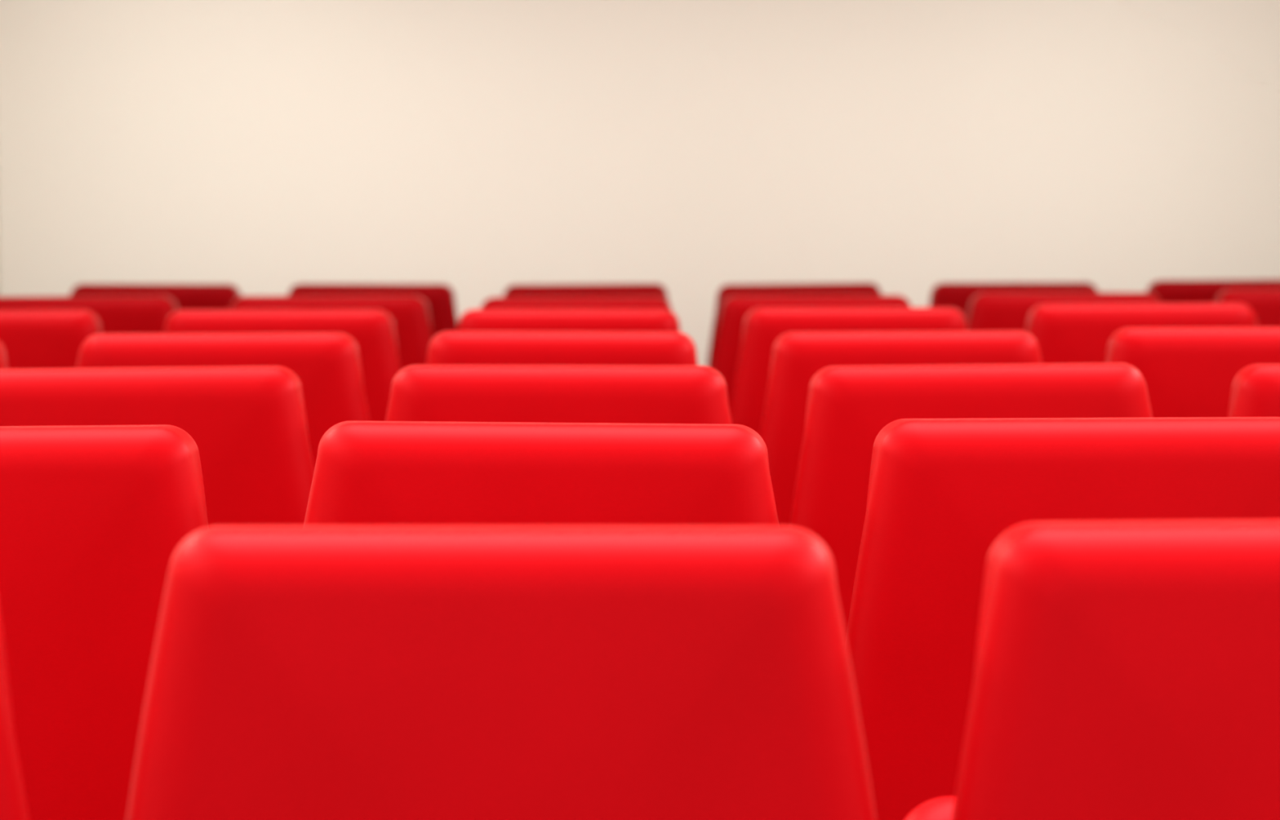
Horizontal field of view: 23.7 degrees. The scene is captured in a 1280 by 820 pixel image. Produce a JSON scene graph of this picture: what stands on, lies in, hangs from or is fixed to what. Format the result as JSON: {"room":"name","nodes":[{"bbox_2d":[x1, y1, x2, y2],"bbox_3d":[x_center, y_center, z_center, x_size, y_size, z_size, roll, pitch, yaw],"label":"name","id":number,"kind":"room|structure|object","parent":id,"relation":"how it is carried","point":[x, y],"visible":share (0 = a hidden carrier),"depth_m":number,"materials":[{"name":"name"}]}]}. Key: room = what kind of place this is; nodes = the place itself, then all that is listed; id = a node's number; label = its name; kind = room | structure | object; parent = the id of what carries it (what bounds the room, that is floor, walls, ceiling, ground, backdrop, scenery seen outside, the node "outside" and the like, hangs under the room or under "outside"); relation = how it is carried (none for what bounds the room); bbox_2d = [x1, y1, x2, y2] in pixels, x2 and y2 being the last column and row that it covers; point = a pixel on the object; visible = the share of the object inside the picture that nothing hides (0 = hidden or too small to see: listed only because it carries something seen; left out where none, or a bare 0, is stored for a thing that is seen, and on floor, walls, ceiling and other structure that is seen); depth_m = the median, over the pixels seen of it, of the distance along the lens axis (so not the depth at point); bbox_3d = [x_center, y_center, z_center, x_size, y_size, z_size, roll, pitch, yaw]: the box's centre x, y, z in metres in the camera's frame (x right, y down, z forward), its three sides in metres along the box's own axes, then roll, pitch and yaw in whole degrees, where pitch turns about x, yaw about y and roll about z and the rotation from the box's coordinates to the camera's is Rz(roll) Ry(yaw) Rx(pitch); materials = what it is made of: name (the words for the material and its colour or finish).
{"room":"auditorium","nodes":[
{"label":"auditorium","id":0,"kind":"room"},
{"bbox_2d":[0,0,1279,366],"bbox_3d":[0.218,-1.080,9.400,4.585,3.300,0.100,0,4,-1],"label":"wall","id":1,"kind":"structure","parent":0,"point":[477,148],"depth_m":9.37,"materials":[{"name":"beige paint"}]},
{"bbox_3d":[0.284,1.061,3.134,4.585,0.100,12.900,0,4,-1],"label":"floor","id":2,"kind":"structure","parent":0,"visible":0},
{"bbox_2d":[0,342,8,368],"bbox_3d":[-1.300,0.358,5.401,0.538,1.000,0.560,0,4,-1],"label":"seat","id":3,"kind":"object","parent":2,"relation":"on","point":[3,358],"visible":0.03,"depth_m":5.14,"materials":[{"name":"red fabric"}]},
{"bbox_2d":[0,612,29,819],"bbox_3d":[-0.681,0.566,2.380,0.542,1.001,0.560,0,4,-1],"label":"seat","id":4,"kind":"object","parent":2,"relation":"on","point":[13,805],"visible":1,"depth_m":2.11,"materials":[{"name":"red fabric"}]},
{"bbox_2d":[0,310,102,368],"bbox_3d":[-1.316,0.284,6.410,0.536,1.005,0.560,0,4,-1],"label":"seat","id":5,"kind":"object","parent":2,"relation":"on","point":[30,339],"visible":0.17,"depth_m":6.11,"materials":[{"name":"red fabric"}]},
{"bbox_2d":[0,295,178,333],"bbox_3d":[-1.314,0.215,7.426,0.541,1.002,0.560,0,4,-1],"label":"seat","id":6,"kind":"object","parent":2,"relation":"on","point":[117,314],"visible":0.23,"depth_m":7.13,"materials":[{"name":"red fabric"}]},
{"bbox_2d":[0,425,208,819],"bbox_3d":[-0.684,0.498,3.391,0.547,0.996,0.560,0,4,-1],"label":"seat","id":7,"kind":"object","parent":2,"relation":"on","point":[94,519],"visible":0.8,"depth_m":3.10,"materials":[{"name":"red fabric"}]},
{"bbox_2d":[69,284,241,310],"bbox_3d":[-1.304,0.144,8.446,0.546,1.002,0.560,0,4,-1],"label":"seat","id":8,"kind":"object","parent":2,"relation":"on","point":[187,296],"visible":0.19,"depth_m":8.15,"materials":[{"name":"red fabric"}]},
{"bbox_2d":[0,366,314,527],"bbox_3d":[-0.689,0.425,4.403,0.548,1.000,0.560,0,4,-1],"label":"seat","id":9,"kind":"object","parent":2,"relation":"on","point":[247,425],"visible":0.25,"depth_m":4.11,"materials":[{"name":"red fabric"}]},
{"bbox_2d":[75,333,369,467],"bbox_3d":[-0.711,0.354,5.405,0.559,1.001,0.560,0,4,-1],"label":"seat","id":10,"kind":"object","parent":2,"relation":"on","point":[327,366],"visible":0.21,"depth_m":5.11,"materials":[{"name":"red fabric"}]},
{"bbox_2d":[163,309,400,421],"bbox_3d":[-0.730,0.282,6.419,0.549,1.004,0.560,0,4,-1],"label":"seat","id":11,"kind":"object","parent":2,"relation":"on","point":[373,331],"visible":0.21,"depth_m":6.12,"materials":[{"name":"red fabric"}]},
{"bbox_2d":[230,295,433,369],"bbox_3d":[-0.731,0.214,7.429,0.555,1.000,0.560,0,4,-1],"label":"seat","id":12,"kind":"object","parent":2,"relation":"on","point":[411,314],"visible":0.22,"depth_m":7.13,"materials":[{"name":"red fabric"}]},
{"bbox_2d":[288,284,457,337],"bbox_3d":[-0.725,0.143,8.450,0.534,1.000,0.560,0,4,-1],"label":"seat","id":13,"kind":"object","parent":2,"relation":"on","point":[440,299],"visible":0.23,"depth_m":8.15,"materials":[{"name":"red fabric"}]},
{"bbox_2d":[126,525,875,819],"bbox_3d":[-0.098,0.564,2.380,0.555,1.000,0.560,0,4,-1],"label":"seat","id":14,"kind":"object","parent":2,"relation":"on","point":[297,673],"visible":1,"depth_m":2.08,"materials":[{"name":"red fabric"}]},
{"bbox_2d":[303,421,779,525],"bbox_3d":[-0.104,0.494,3.389,0.558,1.000,0.560,0,4,-1],"label":"seat","id":15,"kind":"object","parent":2,"relation":"on","point":[366,473],"visible":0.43,"depth_m":3.09,"materials":[{"name":"red fabric"}]},
{"bbox_2d":[385,364,732,424],"bbox_3d":[-0.113,0.422,4.406,0.547,1.001,0.560,0,4,-1],"label":"seat","id":16,"kind":"object","parent":2,"relation":"on","point":[611,394],"visible":0.23,"depth_m":4.11,"materials":[{"name":"red fabric"}]},
{"bbox_2d":[426,331,697,365],"bbox_3d":[-0.134,0.350,5.418,0.543,1.003,0.560,0,4,-1],"label":"seat","id":17,"kind":"object","parent":2,"relation":"on","point":[446,348],"visible":0.2,"depth_m":5.12,"materials":[{"name":"red fabric"}]},
{"bbox_2d":[457,309,680,332],"bbox_3d":[-0.146,0.280,6.431,0.534,1.003,0.560,0,4,-1],"label":"seat","id":18,"kind":"object","parent":2,"relation":"on","point":[473,320],"visible":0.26,"depth_m":6.13,"materials":[{"name":"red fabric"}]},
{"bbox_2d":[480,296,672,311],"bbox_3d":[-0.151,0.213,7.440,0.537,0.995,0.560,0,4,-1],"label":"seat","id":19,"kind":"object","parent":2,"relation":"on","point":[562,302],"visible":0.17,"depth_m":7.15,"materials":[{"name":"red fabric"}]},
{"bbox_2d":[502,283,668,300],"bbox_3d":[-0.146,0.142,8.453,0.528,0.997,0.560,0,4,-1],"label":"seat","id":20,"kind":"object","parent":2,"relation":"on","point":[629,289],"visible":0.16,"depth_m":8.16,"materials":[{"name":"red fabric"}]},
{"bbox_2d":[706,282,881,367],"bbox_3d":[0.430,0.140,8.457,0.531,0.996,0.560,0,4,-1],"label":"seat","id":21,"kind":"object","parent":2,"relation":"on","point":[725,291],"visible":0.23,"depth_m":8.16,"materials":[{"name":"red fabric"}]},
{"bbox_2d":[711,294,911,413],"bbox_3d":[0.414,0.210,7.448,0.536,0.996,0.560,0,4,-1],"label":"seat","id":22,"kind":"object","parent":2,"relation":"on","point":[734,309],"visible":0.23,"depth_m":7.15,"materials":[{"name":"red fabric"}]},
{"bbox_2d":[730,307,967,435],"bbox_3d":[0.435,0.277,6.436,0.536,1.004,0.560,0,4,-1],"label":"seat","id":23,"kind":"object","parent":2,"relation":"on","point":[762,326],"visible":0.23,"depth_m":6.14,"materials":[{"name":"red fabric"}]},
{"bbox_2d":[760,330,1042,526],"bbox_3d":[0.452,0.350,5.424,0.537,0.999,0.560,0,4,-1],"label":"seat","id":24,"kind":"object","parent":2,"relation":"on","point":[797,357],"visible":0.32,"depth_m":5.13,"materials":[{"name":"red fabric"}]},
{"bbox_2d":[789,363,1152,635],"bbox_3d":[0.462,0.420,4.407,0.548,1.000,0.560,0,4,-1],"label":"seat","id":25,"kind":"object","parent":2,"relation":"on","point":[847,406],"visible":0.27,"depth_m":4.11,"materials":[{"name":"red fabric"}]},
{"bbox_2d":[928,282,1098,322],"bbox_3d":[1.008,0.138,8.459,0.538,0.995,0.560,0,4,-1],"label":"seat","id":26,"kind":"object","parent":2,"relation":"on","point":[957,295],"visible":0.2,"depth_m":8.16,"materials":[{"name":"red fabric"}]},
{"bbox_2d":[845,417,1279,819],"bbox_3d":[0.469,0.491,3.400,0.541,0.999,0.560,0,4,-1],"label":"seat","id":27,"kind":"object","parent":2,"relation":"on","point":[941,492],"visible":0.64,"depth_m":3.10,"materials":[{"name":"red fabric"}]},
{"bbox_2d":[966,292,1162,331],"bbox_3d":[1.003,0.205,7.452,0.544,1.001,0.560,0,4,-1],"label":"seat","id":28,"kind":"object","parent":2,"relation":"on","point":[987,311],"visible":0.2,"depth_m":7.16,"materials":[{"name":"red fabric"}]},
{"bbox_2d":[904,520,1279,819],"bbox_3d":[0.473,0.567,2.304,0.543,1.001,0.385,0,4,-1],"label":"seat","id":29,"kind":"object","parent":2,"relation":"on","point":[1124,670],"visible":1,"depth_m":2.09,"materials":[{"name":"red fabric"}]},
{"bbox_2d":[904,796,955,819],"bbox_3d":[0.471,0.491,2.331,0.540,0.410,0.125,0,-34,-1],"label":"armrest","id":30,"kind":"object","parent":29,"relation":"on","point":[938,809],"depth_m":2.40,"materials":[{"name":"red fabric"}]},
{"bbox_2d":[1025,302,1257,364],"bbox_3d":[1.019,0.272,6.439,0.550,1.010,0.560,0,4,-1],"label":"seat","id":31,"kind":"object","parent":2,"relation":"on","point":[1063,333],"visible":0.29,"depth_m":6.14,"materials":[{"name":"red fabric"}]},
{"bbox_2d":[1105,327,1279,417],"bbox_3d":[1.024,0.345,5.431,0.543,1.004,0.560,0,4,-1],"label":"seat","id":32,"kind":"object","parent":2,"relation":"on","point":[1185,371],"visible":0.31,"depth_m":5.13,"materials":[{"name":"red fabric"}]},
{"bbox_2d":[1146,279,1279,303],"bbox_3d":[1.593,0.133,8.461,0.539,1.001,0.560,0,4,-1],"label":"seat","id":33,"kind":"object","parent":2,"relation":"on","point":[1169,291],"visible":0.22,"depth_m":8.16,"materials":[{"name":"red fabric"}]},
{"bbox_2d":[1214,288,1279,327],"bbox_3d":[1.588,0.200,7.457,0.543,1.007,0.560,0,4,-1],"label":"seat","id":34,"kind":"object","parent":2,"relation":"on","point":[1264,303],"visible":0.16,"depth_m":7.16,"materials":[{"name":"red fabric"}]},
{"bbox_2d":[1227,364,1279,417],"bbox_3d":[1.038,0.419,4.417,0.542,0.998,0.560,0,4,-1],"label":"seat","id":35,"kind":"object","parent":2,"relation":"on","point":[1255,389],"visible":0.19,"depth_m":4.12,"materials":[{"name":"red fabric"}]}
]}

